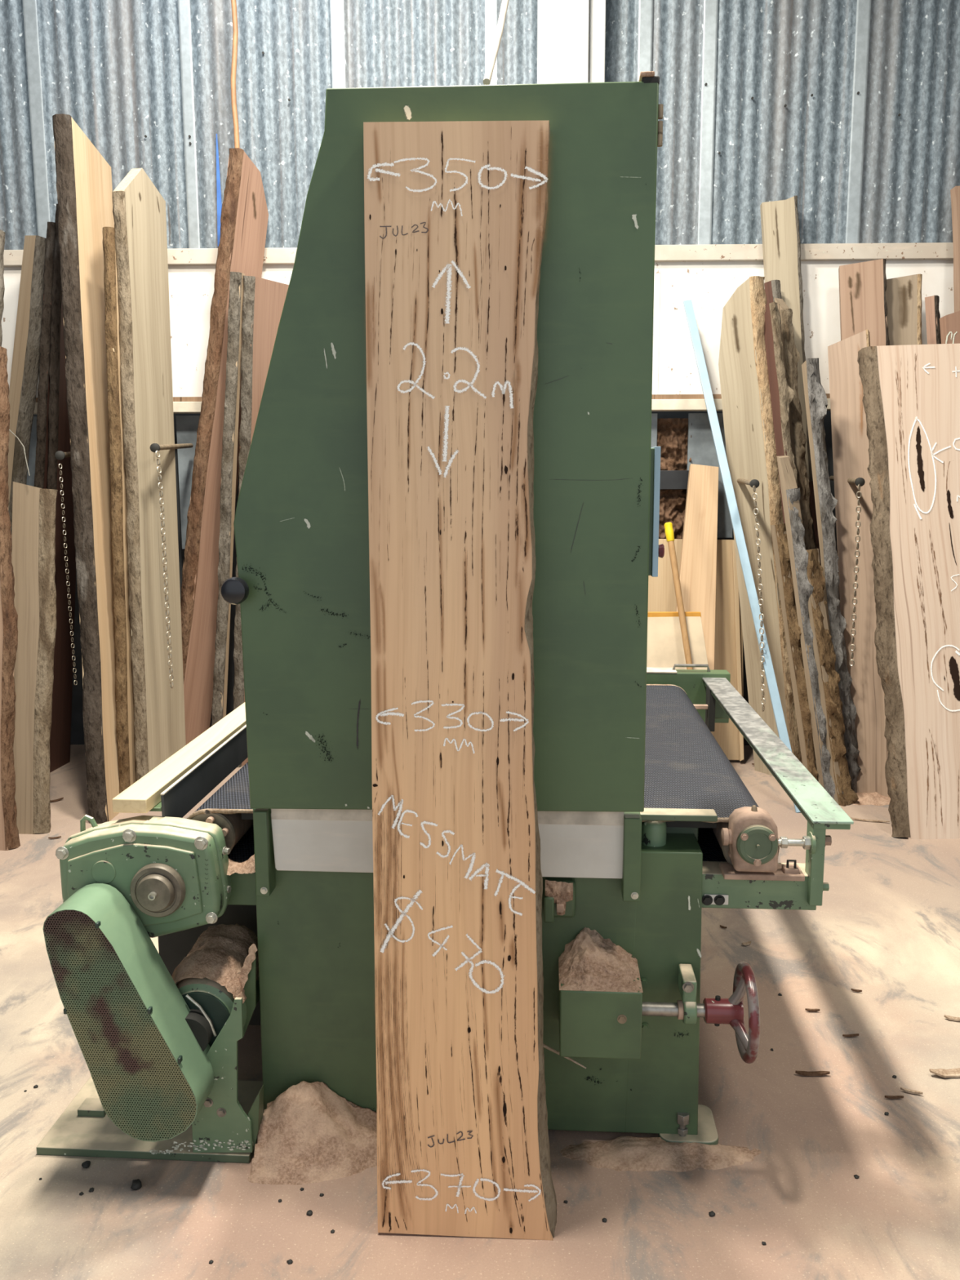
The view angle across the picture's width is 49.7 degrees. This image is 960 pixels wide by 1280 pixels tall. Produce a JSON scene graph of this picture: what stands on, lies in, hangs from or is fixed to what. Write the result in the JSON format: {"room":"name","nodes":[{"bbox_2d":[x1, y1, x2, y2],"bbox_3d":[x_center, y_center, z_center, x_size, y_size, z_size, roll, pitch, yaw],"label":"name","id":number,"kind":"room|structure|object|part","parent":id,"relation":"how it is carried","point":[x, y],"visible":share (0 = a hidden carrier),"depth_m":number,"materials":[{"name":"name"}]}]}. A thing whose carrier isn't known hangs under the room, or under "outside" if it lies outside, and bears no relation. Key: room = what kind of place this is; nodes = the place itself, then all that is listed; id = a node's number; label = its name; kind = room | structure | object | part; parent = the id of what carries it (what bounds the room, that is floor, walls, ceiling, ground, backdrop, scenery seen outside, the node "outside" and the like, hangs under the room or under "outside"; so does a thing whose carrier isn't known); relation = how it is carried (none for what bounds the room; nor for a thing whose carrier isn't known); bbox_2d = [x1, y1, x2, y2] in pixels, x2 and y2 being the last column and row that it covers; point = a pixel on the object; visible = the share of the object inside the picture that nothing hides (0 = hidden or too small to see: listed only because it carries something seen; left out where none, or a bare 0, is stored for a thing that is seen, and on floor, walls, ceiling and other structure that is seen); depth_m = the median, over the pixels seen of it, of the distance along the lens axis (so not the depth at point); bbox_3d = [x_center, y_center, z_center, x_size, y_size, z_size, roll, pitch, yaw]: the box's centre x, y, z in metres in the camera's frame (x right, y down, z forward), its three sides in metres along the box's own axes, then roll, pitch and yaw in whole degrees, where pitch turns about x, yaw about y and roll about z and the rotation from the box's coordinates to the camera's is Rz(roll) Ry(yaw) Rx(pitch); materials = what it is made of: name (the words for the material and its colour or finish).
{"room":"woodworking shop","nodes":[
{"label":"woodworking shop","id":0,"kind":"room"},
{"bbox_2d":[33,410,839,745],"bbox_3d":[0.002,-0.332,5.792,12.000,1.924,0.035,0,9,1],"label":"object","id":1,"kind":"structure","parent":0,"point":[77,717],"depth_m":5.84,"materials":[{"name":"brown wood"}]},
{"bbox_2d":[26,413,733,548],"bbox_3d":[-1.099,-0.852,5.606,4.924,0.713,0.022,0,9,1],"label":"trim","id":2,"kind":"structure","parent":1,"relation":"attached to","point":[701,449],"depth_m":5.56,"materials":[{"name":"grey metal"}]},
{"bbox_2d":[33,398,831,414],"bbox_3d":[-0.005,-1.231,5.456,12.000,0.056,0.101,0,9,1],"label":"trim","id":3,"kind":"structure","parent":1,"relation":"attached to","point":[657,405],"depth_m":5.39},
{"bbox_2d":[35,393,830,402],"bbox_3d":[-0.005,-1.272,5.455,12.000,0.024,0.092,0,9,1],"label":"trim","id":4,"kind":"structure","parent":1,"relation":"attached to","point":[828,395],"depth_m":5.39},
{"bbox_2d":[656,417,692,539],"bbox_3d":[1.036,-0.854,5.578,0.184,0.664,0.086,0,9,1],"label":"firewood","id":5,"kind":"object","parent":1,"relation":"attached to","point":[672,433],"visible":0.66,"depth_m":5.56,"materials":[{"name":"brown wood"}]},
{"bbox_2d":[659,470,688,489],"bbox_3d":[1.016,-0.857,5.545,0.252,0.100,0.060,0,9,1],"label":"trim","id":6,"kind":"structure","parent":1,"relation":"attached to","point":[669,479],"depth_m":5.51,"materials":[{"name":"grey metal"}]},
{"bbox_2d":[1,259,954,397],"bbox_3d":[-0.006,-1.619,5.420,12.000,0.714,0.059,0,9,1],"label":"wall panel","id":7,"kind":"object","parent":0,"point":[709,286],"visible":0.3,"depth_m":5.38,"materials":[{"name":"white paint"}]},
{"bbox_2d":[0,744,959,1279],"bbox_3d":[0.004,1.253,1.712,12.000,0.001,11.000,0,9,0],"label":"floor","id":8,"kind":"structure","parent":0,"point":[886,926],"depth_m":2.33,"materials":[{"name":"concrete"}]},
{"bbox_2d":[0,229,5,346],"bbox_3d":[-2.371,-0.581,4.804,0.278,2.695,0.596,0,9,3],"label":"slab","id":9,"kind":"object","parent":8,"relation":"on","point":[2,233],"visible":0.7,"depth_m":4.85,"materials":[{"name":"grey wood"}]},
{"bbox_2d":[0,346,20,850],"bbox_3d":[-2.102,-0.185,4.323,0.336,2.057,0.499,-2,9,-9],"label":"slab","id":10,"kind":"object","parent":8,"relation":"on","point":[9,832],"visible":1,"depth_m":4.28,"materials":[{"name":"brown wood"}]},
{"bbox_2d":[8,235,45,537],"bbox_3d":[-2.395,-0.656,5.271,0.558,2.701,0.135,-3,9,-16],"label":"slab","id":11,"kind":"object","parent":8,"relation":"on","point":[25,365],"visible":0.54,"depth_m":5.16,"materials":[{"name":"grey wood"}]},
{"bbox_2d":[11,481,57,834],"bbox_3d":[-1.947,0.071,4.491,0.214,1.499,0.310,1,9,6],"label":"slab","id":12,"kind":"object","parent":8,"relation":"on","point":[33,508],"visible":0.93,"depth_m":4.47,"materials":[{"name":"wood"}]},
{"bbox_2d":[8,429,30,475],"bbox_3d":[-1.973,-0.805,4.441,0.139,0.200,0.012,6,11,36],"label":"wire","id":13,"kind":"object","parent":12,"relation":"attached to","point":[9,429],"visible":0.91,"depth_m":4.42,"materials":[{"name":"metal"}]},
{"bbox_2d":[34,222,55,488],"bbox_3d":[-2.213,-0.669,5.237,0.379,2.735,0.165,-1,9,-8],"label":"slab","id":14,"kind":"object","parent":8,"relation":"on","point":[43,388],"visible":0.38,"depth_m":5.08,"materials":[{"name":"brown wood"}]},
{"bbox_2d":[48,835,61,839],"bbox_3d":[-1.802,0.838,4.391,0.051,0.007,0.008,-4,9,-21],"label":"chip","id":15,"kind":"object","parent":8,"relation":"on","point":[52,837],"visible":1,"depth_m":4.39,"materials":[{"name":"brown wood"}]},
{"bbox_2d":[49,797,63,801],"bbox_3d":[-2.009,0.757,4.907,0.014,0.009,0.072,7,12,41],"label":"chip","id":16,"kind":"object","parent":8,"relation":"on","point":[58,799],"visible":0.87,"depth_m":4.91,"materials":[{"name":"brown wood"}]},
{"bbox_2d":[47,204,75,773],"bbox_3d":[-2.128,-0.718,5.278,0.360,2.819,0.262,-2,9,-10],"label":"slab","id":17,"kind":"object","parent":8,"relation":"on","point":[59,434],"visible":0.42,"depth_m":5.29,"materials":[{"name":"brown wood"}]},
{"bbox_2d":[54,450,71,459],"bbox_3d":[-1.982,-0.906,5.062,0.041,0.068,0.901,-2,9,-13],"label":"rod","id":18,"kind":"object","parent":17,"relation":"attached to","point":[60,455],"visible":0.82,"depth_m":4.63,"materials":[{"name":"metal"}]},
{"bbox_2d":[58,463,77,684],"bbox_3d":[-1.866,-0.291,4.689,0.019,1.002,0.058,-5,10,-28],"label":"chain","id":19,"kind":"object","parent":18,"relation":"hanging from","point":[59,464],"visible":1,"depth_m":4.68,"materials":[{"name":"metal"}]},
{"bbox_2d":[52,113,119,823],"bbox_3d":[-1.775,-0.805,4.843,0.238,3.122,1.006,-3,9,-17],"label":"slab","id":20,"kind":"object","parent":8,"relation":"on","point":[84,188],"visible":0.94,"depth_m":4.64,"materials":[{"name":"beige wood"}]},
{"bbox_2d":[81,1160,90,1168],"bbox_3d":[-0.872,1.161,2.293,0.018,0.013,0.021,0,9,0],"label":"crumb","id":21,"kind":"object","parent":8,"relation":"on","point":[86,1164],"visible":1,"depth_m":2.29,"materials":[{"name":"metal"}]},
{"bbox_2d":[102,226,136,793],"bbox_3d":[-1.637,-0.529,4.726,0.060,2.611,0.361,-1,9,-2],"label":"slab","id":22,"kind":"object","parent":8,"relation":"on","point":[125,725],"visible":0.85,"depth_m":4.67,"materials":[{"name":"brown wood"}]},
{"bbox_2d":[130,1178,142,1190],"bbox_3d":[-0.738,1.170,2.224,0.022,0.019,0.024,0,9,0],"label":"crumb","id":23,"kind":"object","parent":8,"relation":"on","point":[136,1184],"visible":1,"depth_m":2.22,"materials":[{"name":"metal"}]},
{"bbox_2d":[111,168,186,781],"bbox_3d":[-1.548,-0.715,4.910,0.127,2.922,0.719,1,9,8],"label":"slab","id":24,"kind":"object","parent":8,"relation":"on","point":[139,208],"visible":0.94,"depth_m":4.81,"materials":[{"name":"wood"}]},
{"bbox_2d":[150,443,193,452],"bbox_3d":[-1.493,-0.940,5.056,0.041,0.070,0.881,-1,9,-5],"label":"rod","id":25,"kind":"object","parent":24,"relation":"attached to","point":[154,446],"visible":1,"depth_m":4.89,"materials":[{"name":"wood"}]},
{"bbox_2d":[155,450,173,688],"bbox_3d":[-1.426,-0.311,4.691,0.026,1.077,0.056,-6,11,-33],"label":"chain","id":26,"kind":"object","parent":25,"relation":"hanging from","point":[160,475],"visible":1,"depth_m":4.68,"materials":[{"name":"metal"}]},
{"bbox_2d":[180,147,268,744],"bbox_3d":[-1.353,-0.845,5.235,0.680,3.077,0.257,-4,9,-22],"label":"slab","id":27,"kind":"object","parent":8,"relation":"on","point":[244,217],"visible":0.69,"depth_m":5.15,"materials":[{"name":"brown wood"}]},
{"bbox_2d":[230,0,239,148],"bbox_3d":[-1.193,-2.728,5.041,0.047,0.869,0.025,0,9,0],"label":"electrical cord","id":28,"kind":"object","parent":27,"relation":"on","point":[233,4],"visible":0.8,"depth_m":5.03,"materials":[{"name":"plastic"}]},
{"bbox_2d":[211,271,244,726],"bbox_3d":[-1.271,-0.534,5.181,0.372,2.478,0.087,6,11,34],"label":"slab","id":29,"kind":"object","parent":8,"relation":"on","point":[231,415],"visible":0.85,"depth_m":5.10,"materials":[{"name":"grey wood"}]},
{"bbox_2d":[232,275,288,767],"bbox_3d":[-1.144,-0.561,5.353,0.318,2.479,0.490,3,9,18],"label":"slab","id":30,"kind":"object","parent":8,"relation":"on","point":[264,300],"visible":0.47,"depth_m":5.07,"materials":[{"name":"brown wood"}]},
{"bbox_2d":[286,1258,293,1263],"bbox_3d":[-0.369,1.206,2.010,0.010,0.008,0.011,-9,12,-43],"label":"crumb","id":31,"kind":"object","parent":8,"relation":"on","point":[289,1261],"visible":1,"depth_m":2.01,"materials":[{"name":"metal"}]},
{"bbox_2d":[306,1209,312,1215],"bbox_3d":[-0.352,1.185,2.142,0.013,0.009,0.014,0,9,0],"label":"crumb","id":32,"kind":"object","parent":8,"relation":"on","point":[309,1212],"visible":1,"depth_m":2.14,"materials":[{"name":"metal"}]},
{"bbox_2d":[248,1080,377,1185],"bbox_3d":[-0.396,1.081,2.383,0.500,0.144,0.340,-2,9,-8],"label":"heap","id":33,"kind":"object","parent":8,"relation":"on","point":[310,1133],"visible":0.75,"depth_m":2.30,"materials":[{"name":"beige wood"}]},
{"bbox_2d":[36,71,853,1163],"bbox_3d":[-0.045,-0.082,2.940,1.816,2.264,1.955,0,9,4],"label":"machine","id":34,"kind":"object","parent":8,"relation":"on","point":[258,902],"visible":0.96,"depth_m":2.19,"materials":[{"name":"green"}]},
{"bbox_3d":[-0.746,1.130,2.458,0.488,0.019,0.287,0,9,4],"label":"plate","id":35,"kind":"part","parent":34,"relation":"part of","materials":[{"name":"green metal"}]},
{"bbox_2d":[112,702,245,813],"bbox_3d":[-0.728,0.249,3.084,0.078,0.032,1.580,0,9,4],"label":"rail","id":36,"kind":"object","parent":34,"relation":"on","point":[142,796],"visible":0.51,"depth_m":2.56,"materials":[{"name":"beige wood"}]},
{"bbox_3d":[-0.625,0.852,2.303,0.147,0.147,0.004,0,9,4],"label":"motor","id":37,"kind":"part","parent":34,"relation":"part of","materials":[{"name":"green metal"}]},
{"bbox_3d":[-0.615,0.830,2.444,0.184,0.184,0.285,0,9,4],"label":"motor","id":38,"kind":"part","parent":34,"relation":"part of","materials":[{"name":"green metal"}]},
{"bbox_3d":[-0.476,0.465,2.290,0.030,0.193,0.051,0,9,4],"label":"guard post","id":39,"kind":"part","parent":34,"relation":"part of","materials":[{"name":"green metal"}]},
{"bbox_2d":[220,81,658,812],"bbox_3d":[-0.095,-0.457,2.797,0.883,1.456,1.456,0,9,0],"label":"hood","id":40,"kind":"object","parent":34,"relation":"attached to","point":[301,588],"depth_m":2.11,"materials":[{"name":"green metal"}]},
{"bbox_3d":[-0.073,0.448,2.259,0.774,0.134,0.006,0,9,4],"label":"white plate","id":41,"kind":"part","parent":34,"relation":"part of","materials":[{"name":"white metal"}]},
{"bbox_3d":[0.038,0.295,3.071,1.081,0.022,1.460,0,9,4],"label":"bed plate","id":42,"kind":"part","parent":34,"relation":"part of","materials":[{"name":"metal"}]},
{"bbox_2d":[483,0,509,84],"bbox_3d":[0.044,-1.434,2.447,0.020,0.333,0.314,1,9,11],"label":"air hose","id":43,"kind":"object","parent":34,"relation":"attached to","point":[492,58],"visible":0.95,"depth_m":2.41,"materials":[{"name":"white plastic"}]},
{"bbox_2d":[543,1044,586,1068],"bbox_3d":[0.182,0.899,2.236,0.099,0.037,0.007,3,10,22],"label":"splinter","id":44,"kind":"object","parent":34,"relation":"attached to","point":[546,1046],"visible":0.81,"depth_m":2.24,"materials":[{"name":"grey wood"}]},
{"bbox_3d":[0.327,0.467,2.237,0.037,0.186,0.051,0,9,4],"label":"guard post","id":45,"kind":"part","parent":34,"relation":"part of","materials":[{"name":"green metal"}]},
{"bbox_3d":[0.369,-0.276,2.219,0.012,0.266,0.182,0,9,4],"label":"control plate","id":46,"kind":"part","parent":34,"relation":"part of","materials":[{"name":"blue metal"}]},
{"bbox_3d":[0.105,0.109,3.891,1.246,0.006,0.087,0,9,4],"label":"cap plate","id":47,"kind":"part","parent":34,"relation":"part of","materials":[{"name":"white metal"}]},
{"bbox_3d":[0.479,1.129,2.408,0.134,0.020,0.146,0,9,4],"label":"foot plate","id":48,"kind":"part","parent":34,"relation":"part of","materials":[{"name":"metal"}]},
{"bbox_3d":[0.819,0.242,3.680,0.022,0.153,0.080,0,9,4],"label":"post","id":49,"kind":"part","parent":34,"relation":"part of","materials":[{"name":"metal"}]},
{"bbox_3d":[0.522,0.573,2.289,0.053,0.023,0.004,0,9,4],"label":"name plate","id":50,"kind":"part","parent":34,"relation":"part of","materials":[{"name":"white metal"}]},
{"bbox_3d":[0.619,0.510,2.279,0.172,0.013,0.070,0,9,4],"label":"slide plate","id":51,"kind":"part","parent":34,"relation":"part of","materials":[{"name":"metal"}]},
{"bbox_3d":[0.806,0.265,3.005,0.086,0.007,1.620,0,9,4],"label":"rail","id":52,"kind":"part","parent":34,"relation":"part of","materials":[{"name":"metal"}]},
{"bbox_3d":[0.686,0.440,2.251,0.093,0.016,0.016,0,9,4],"label":"tension rod","id":53,"kind":"part","parent":34,"relation":"part of","materials":[{"name":"metal"}]},
{"bbox_2d":[808,831,816,853],"bbox_3d":[0.720,0.440,2.248,0.008,0.048,0.048,0,9,4],"label":"washer","id":54,"kind":"object","parent":34,"relation":"in","point":[811,835],"depth_m":2.23,"materials":[{"name":"metal"}]},
{"bbox_3d":[0.733,0.485,2.268,0.028,0.184,0.050,0,9,4],"label":"post","id":55,"kind":"part","parent":34,"relation":"part of","materials":[{"name":"green metal"}]},
{"bbox_2d":[363,120,556,1239],"bbox_3d":[-0.034,0.105,2.037,0.381,2.172,0.262,0,9,3],"label":"board","id":56,"kind":"object","parent":8,"relation":"on","point":[455,212],"visible":1,"depth_m":2.02,"materials":[{"name":"wood"}]},
{"bbox_2d":[560,1135,761,1172],"bbox_3d":[0.404,1.147,2.317,0.522,0.028,0.128,0,9,0],"label":"heap","id":57,"kind":"object","parent":8,"relation":"on","point":[622,1153],"visible":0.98,"depth_m":2.31,"materials":[{"name":"beige wood"}]},
{"bbox_2d":[646,611,708,669],"bbox_3d":[0.947,0.099,5.025,0.380,0.465,0.100,0,9,0],"label":"sheet","id":58,"kind":"object","parent":8,"relation":"on","point":[665,649],"visible":0.41,"depth_m":5.02,"materials":[{"name":"beige wood"}]},
{"bbox_2d":[663,522,693,669],"bbox_3d":[0.967,-0.100,4.966,0.042,0.917,0.302,-4,10,-24],"label":"handle","id":59,"kind":"object","parent":8,"relation":"on","point":[668,530],"visible":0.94,"depth_m":4.97,"materials":[{"name":"brown wood"}]},
{"bbox_2d":[648,538,743,759],"bbox_3d":[1.138,0.053,5.513,0.537,1.174,0.158,0,9,0],"label":"plywood sheet","id":60,"kind":"object","parent":8,"relation":"on","point":[661,591],"visible":0.24,"depth_m":5.50,"materials":[{"name":"beige wood"}]},
{"bbox_2d":[675,463,718,670],"bbox_3d":[1.094,-0.243,5.343,0.240,1.319,0.527,2,9,11],"label":"plank","id":61,"kind":"object","parent":8,"relation":"on","point":[698,561],"visible":0.51,"depth_m":5.37,"materials":[{"name":"beige wood"}]},
{"bbox_2d":[708,1210,715,1216],"bbox_3d":[0.478,1.183,2.135,0.013,0.009,0.013,0,9,0],"label":"crumb","id":62,"kind":"object","parent":8,"relation":"on","point":[712,1213],"visible":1,"depth_m":2.13,"materials":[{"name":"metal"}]},
{"bbox_2d":[732,540,743,760],"bbox_3d":[1.366,0.060,5.485,0.028,1.161,0.171,-3,9,-17],"label":"plywood sheet","id":63,"kind":"object","parent":8,"relation":"on","point":[736,606],"visible":0.78,"depth_m":5.47,"materials":[{"name":"beige wood"}]},
{"bbox_2d":[683,299,800,813],"bbox_3d":[1.254,-0.469,4.980,0.042,2.400,1.029,-4,10,-23],"label":"bar","id":64,"kind":"object","parent":8,"relation":"on","point":[695,340],"visible":0.79,"depth_m":5.00,"materials":[{"name":"metal"}]},
{"bbox_2d":[742,941,751,946],"bbox_3d":[0.866,0.986,3.367,0.036,0.009,0.013,-6,10,-33],"label":"chip","id":65,"kind":"object","parent":8,"relation":"on","point":[748,943],"visible":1,"depth_m":3.37,"materials":[{"name":"brown wood"}]},
{"bbox_2d":[718,275,802,775],"bbox_3d":[1.415,-0.527,5.156,0.520,2.454,0.240,3,10,22],"label":"slab","id":66,"kind":"object","parent":8,"relation":"on","point":[746,402],"visible":0.62,"depth_m":5.10,"materials":[{"name":"brown wood"}]},
{"bbox_2d":[737,478,759,488],"bbox_3d":[1.296,-0.789,5.156,0.041,0.060,0.771,0,9,4],"label":"rod","id":67,"kind":"object","parent":66,"relation":"attached to","point":[755,482],"visible":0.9,"depth_m":4.81,"materials":[{"name":"wood"}]},
{"bbox_2d":[751,485,765,711],"bbox_3d":[1.298,-0.188,4.818,0.105,1.053,0.026,8,12,41],"label":"chain","id":68,"kind":"object","parent":67,"relation":"hanging from","point":[753,486],"visible":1,"depth_m":4.81,"materials":[{"name":"metal"}]},
{"bbox_2d":[764,280,781,304],"bbox_3d":[1.561,-0.541,5.177,0.057,2.474,0.474,-5,10,-29],"label":"slab","id":69,"kind":"object","parent":8,"relation":"on","point":[772,288],"visible":0.04,"depth_m":5.14,"materials":[{"name":"brown wood"}]},
{"bbox_2d":[764,302,797,523],"bbox_3d":[1.523,-0.437,4.989,0.054,2.328,0.459,-9,12,-43],"label":"slab","id":70,"kind":"object","parent":8,"relation":"on","point":[781,394],"visible":0.4,"depth_m":4.95,"materials":[{"name":"wood"}]},
{"bbox_2d":[760,195,817,548],"bbox_3d":[1.628,-0.780,5.346,0.463,2.896,0.126,5,10,31],"label":"slab","id":71,"kind":"object","parent":8,"relation":"on","point":[780,221],"visible":0.24,"depth_m":5.21,"materials":[{"name":"beige wood"}]},
{"bbox_2d":[770,523,818,782],"bbox_3d":[1.494,0.102,4.887,0.303,1.293,0.080,7,12,41],"label":"slab","id":72,"kind":"object","parent":8,"relation":"on","point":[793,633],"visible":0.89,"depth_m":4.86,"materials":[{"name":"brown wood"}]},
{"bbox_2d":[774,297,815,550],"bbox_3d":[1.604,-0.477,5.082,0.065,2.377,0.483,-6,10,-32],"label":"slab","id":73,"kind":"object","parent":8,"relation":"on","point":[791,355],"visible":0.48,"depth_m":5.05,"materials":[{"name":"wood"}]},
{"bbox_2d":[777,455,843,799],"bbox_3d":[1.544,-0.047,4.826,0.388,1.606,0.090,7,12,40],"label":"slab","id":74,"kind":"object","parent":8,"relation":"on","point":[798,555],"visible":0.88,"depth_m":4.82,"materials":[{"name":"brown wood"}]},
{"bbox_2d":[804,1008,819,1011],"bbox_3d":[0.946,1.052,2.945,0.041,0.007,0.007,0,9,2],"label":"chip","id":75,"kind":"object","parent":8,"relation":"on","point":[806,1009],"visible":1,"depth_m":2.94,"materials":[{"name":"brown wood"}]},
{"bbox_2d":[795,1070,830,1075],"bbox_3d":[0.845,1.100,2.631,0.087,0.009,0.014,0,9,-1],"label":"chip","id":76,"kind":"object","parent":8,"relation":"on","point":[801,1073],"visible":1,"depth_m":2.63,"materials":[{"name":"brown wood"}]},
{"bbox_2d":[808,480,821,564],"bbox_3d":[1.789,-0.045,5.174,0.063,1.493,0.496,-4,10,-23],"label":"slab","id":77,"kind":"object","parent":8,"relation":"on","point":[812,503],"visible":0.02,"depth_m":5.24,"materials":[{"name":"brown wood"}]},
{"bbox_2d":[801,358,861,792],"bbox_3d":[1.662,-0.286,4.895,0.377,2.056,0.090,8,12,41],"label":"slab","id":78,"kind":"object","parent":8,"relation":"on","point":[815,398],"visible":0.91,"depth_m":4.87,"materials":[{"name":"brown wood"}]},
{"bbox_2d":[806,548,858,806],"bbox_3d":[1.627,0.172,4.804,0.307,1.179,0.101,8,12,43],"label":"slab","id":79,"kind":"object","parent":8,"relation":"on","point":[828,678],"visible":0.99,"depth_m":4.80,"materials":[{"name":"brown wood"}]},
{"bbox_2d":[842,1033,858,1037],"bbox_3d":[1.006,1.073,2.811,0.046,0.007,0.006,-1,9,-8],"label":"chip","id":80,"kind":"object","parent":8,"relation":"on","point":[854,1034],"visible":1,"depth_m":2.81,"materials":[{"name":"brown wood"}]},
{"bbox_2d":[850,988,862,991],"bbox_3d":[1.111,1.034,3.057,0.031,0.007,0.006,2,9,14],"label":"chip","id":81,"kind":"object","parent":8,"relation":"on","point":[851,989],"visible":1,"depth_m":3.06,"materials":[{"name":"brown wood"}]},
{"bbox_2d":[827,328,889,797],"bbox_3d":[1.830,-0.377,4.982,0.191,2.208,0.596,-1,9,-7],"label":"slab","id":82,"kind":"object","parent":8,"relation":"on","point":[850,440],"visible":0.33,"depth_m":4.97,"materials":[{"name":"brown wood"}]},
{"bbox_2d":[829,475,865,486],"bbox_3d":[1.808,-0.789,5.132,0.041,0.051,0.830,1,9,10],"label":"rod","id":83,"kind":"object","parent":82,"relation":"attached to","point":[860,481],"visible":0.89,"depth_m":4.74,"materials":[{"name":"wood"}]},
{"bbox_2d":[848,484,862,666],"bbox_3d":[1.729,-0.296,4.763,0.027,0.835,0.079,2,9,12],"label":"chain","id":84,"kind":"object","parent":83,"relation":"hanging from","point":[859,485],"visible":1,"depth_m":4.76,"materials":[{"name":"metal"}]},
{"bbox_2d":[838,258,889,346],"bbox_3d":[1.953,-0.590,5.180,0.220,2.568,0.498,-3,9,-16],"label":"slab","id":85,"kind":"object","parent":8,"relation":"on","point":[862,285],"visible":0.17,"depth_m":5.13,"materials":[{"name":"brown wood"}]},
{"bbox_2d":[850,817,889,822],"bbox_3d":[1.723,0.796,4.577,0.162,0.009,0.013,2,9,15],"label":"chip","id":86,"kind":"object","parent":8,"relation":"on","point":[857,819],"visible":0.97,"depth_m":4.58,"materials":[{"name":"brown wood"}]},
{"bbox_2d":[852,791,890,805],"bbox_3d":[1.839,0.736,4.907,0.520,0.040,0.240,0,9,0],"label":"heap","id":87,"kind":"object","parent":8,"relation":"on","point":[875,798],"visible":0.27,"depth_m":4.84,"materials":[{"name":"beige wood"}]},
{"bbox_2d":[884,1095,903,1098],"bbox_3d":[1.012,1.116,2.530,0.046,0.007,0.006,-1,9,-2],"label":"chip","id":88,"kind":"object","parent":8,"relation":"on","point":[886,1096],"visible":1,"depth_m":2.53,"materials":[{"name":"brown wood"}]},
{"bbox_2d":[885,274,922,345],"bbox_3d":[2.147,-0.561,5.207,0.214,2.502,0.573,-2,9,-14],"label":"slab","id":89,"kind":"object","parent":8,"relation":"on","point":[903,294],"visible":0.2,"depth_m":5.17,"materials":[{"name":"brown wood"}]},
{"bbox_2d":[857,343,959,839],"bbox_3d":[2.122,-0.248,4.500,0.871,2.098,0.604,-1,9,-3],"label":"slab","id":90,"kind":"object","parent":8,"relation":"on","point":[911,400],"visible":1,"depth_m":4.46,"materials":[{"name":"beige wood"}]},
{"bbox_2d":[900,1087,922,1094],"bbox_3d":[1.064,1.112,2.553,0.051,0.007,0.008,3,9,22],"label":"chip","id":91,"kind":"object","parent":8,"relation":"on","point":[905,1090],"visible":1,"depth_m":2.55,"materials":[{"name":"beige wood"}]},
{"bbox_2d":[924,295,941,344],"bbox_3d":[2.312,-0.493,5.138,0.086,2.387,0.432,-4,10,-23],"label":"slab","id":92,"kind":"object","parent":8,"relation":"on","point":[932,314],"visible":0.06,"depth_m":5.10,"materials":[{"name":"brown wood"}]},
{"bbox_2d":[928,1067,959,1077],"bbox_3d":[1.207,1.096,2.632,0.133,0.015,0.033,-1,9,-7],"label":"chip","id":93,"kind":"object","parent":8,"relation":"on","point":[952,1073],"visible":1,"depth_m":2.62,"materials":[{"name":"beige wood"}]},
{"bbox_2d":[939,311,959,343],"bbox_3d":[2.478,-0.473,4.977,0.496,2.396,0.405,-2,9,-11],"label":"slab","id":94,"kind":"object","parent":8,"relation":"on","point":[949,324],"visible":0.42,"depth_m":4.93,"materials":[{"name":"brown wood"}]},
{"bbox_2d":[943,1014,959,1021],"bbox_3d":[1.328,1.057,2.896,0.056,0.009,0.014,2,9,17],"label":"chip","id":95,"kind":"object","parent":8,"relation":"on","point":[948,1017],"visible":1,"depth_m":2.89,"materials":[{"name":"beige wood"}]},
{"bbox_2d":[950,186,959,312],"bbox_3d":[2.585,-0.785,5.209,0.302,2.940,0.538,-5,10,-28],"label":"slab","id":96,"kind":"object","parent":8,"relation":"on","point":[955,191],"visible":0.69,"depth_m":5.14,"materials":[{"name":"brown wood"}]},
{"bbox_2d":[0,0,959,249],"bbox_3d":[-0.019,-3.356,5.145,11.985,2.742,0.019,0,9,1],"label":"wall","id":97,"kind":"structure","parent":0,"point":[858,171],"depth_m":5.24,"materials":[{"name":"silver metal"}]},
{"bbox_2d":[216,133,222,246],"bbox_3d":[-1.341,-2.308,5.318,0.036,0.548,0.001,0,9,1],"label":"paint","id":98,"kind":"object","parent":97,"relation":"attached to","point":[218,178],"visible":0.83,"depth_m":5.32,"materials":[{"name":"blue paint"}]},
{"bbox_2d":[3,242,953,266],"bbox_3d":[-0.007,-1.982,5.335,12.000,0.079,0.055,0,9,1],"label":"horizontal beam","id":99,"kind":"structure","parent":97,"relation":"attached to","point":[919,251],"depth_m":5.28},
{"bbox_2d":[144,51,901,154],"bbox_3d":[0.200,-2.709,5.224,3.824,0.508,0.006,0,9,1],"label":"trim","id":100,"kind":"structure","parent":97,"relation":"attached to","point":[263,52],"depth_m":5.20,"materials":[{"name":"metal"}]},
{"bbox_2d":[537,0,605,84],"bbox_3d":[0.452,-1.827,5.256,0.326,5.000,0.205,0,9,1],"label":"pillar","id":101,"kind":"structure","parent":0,"point":[571,33],"depth_m":5.00,"materials":[{"name":"white metal"}]}
]}

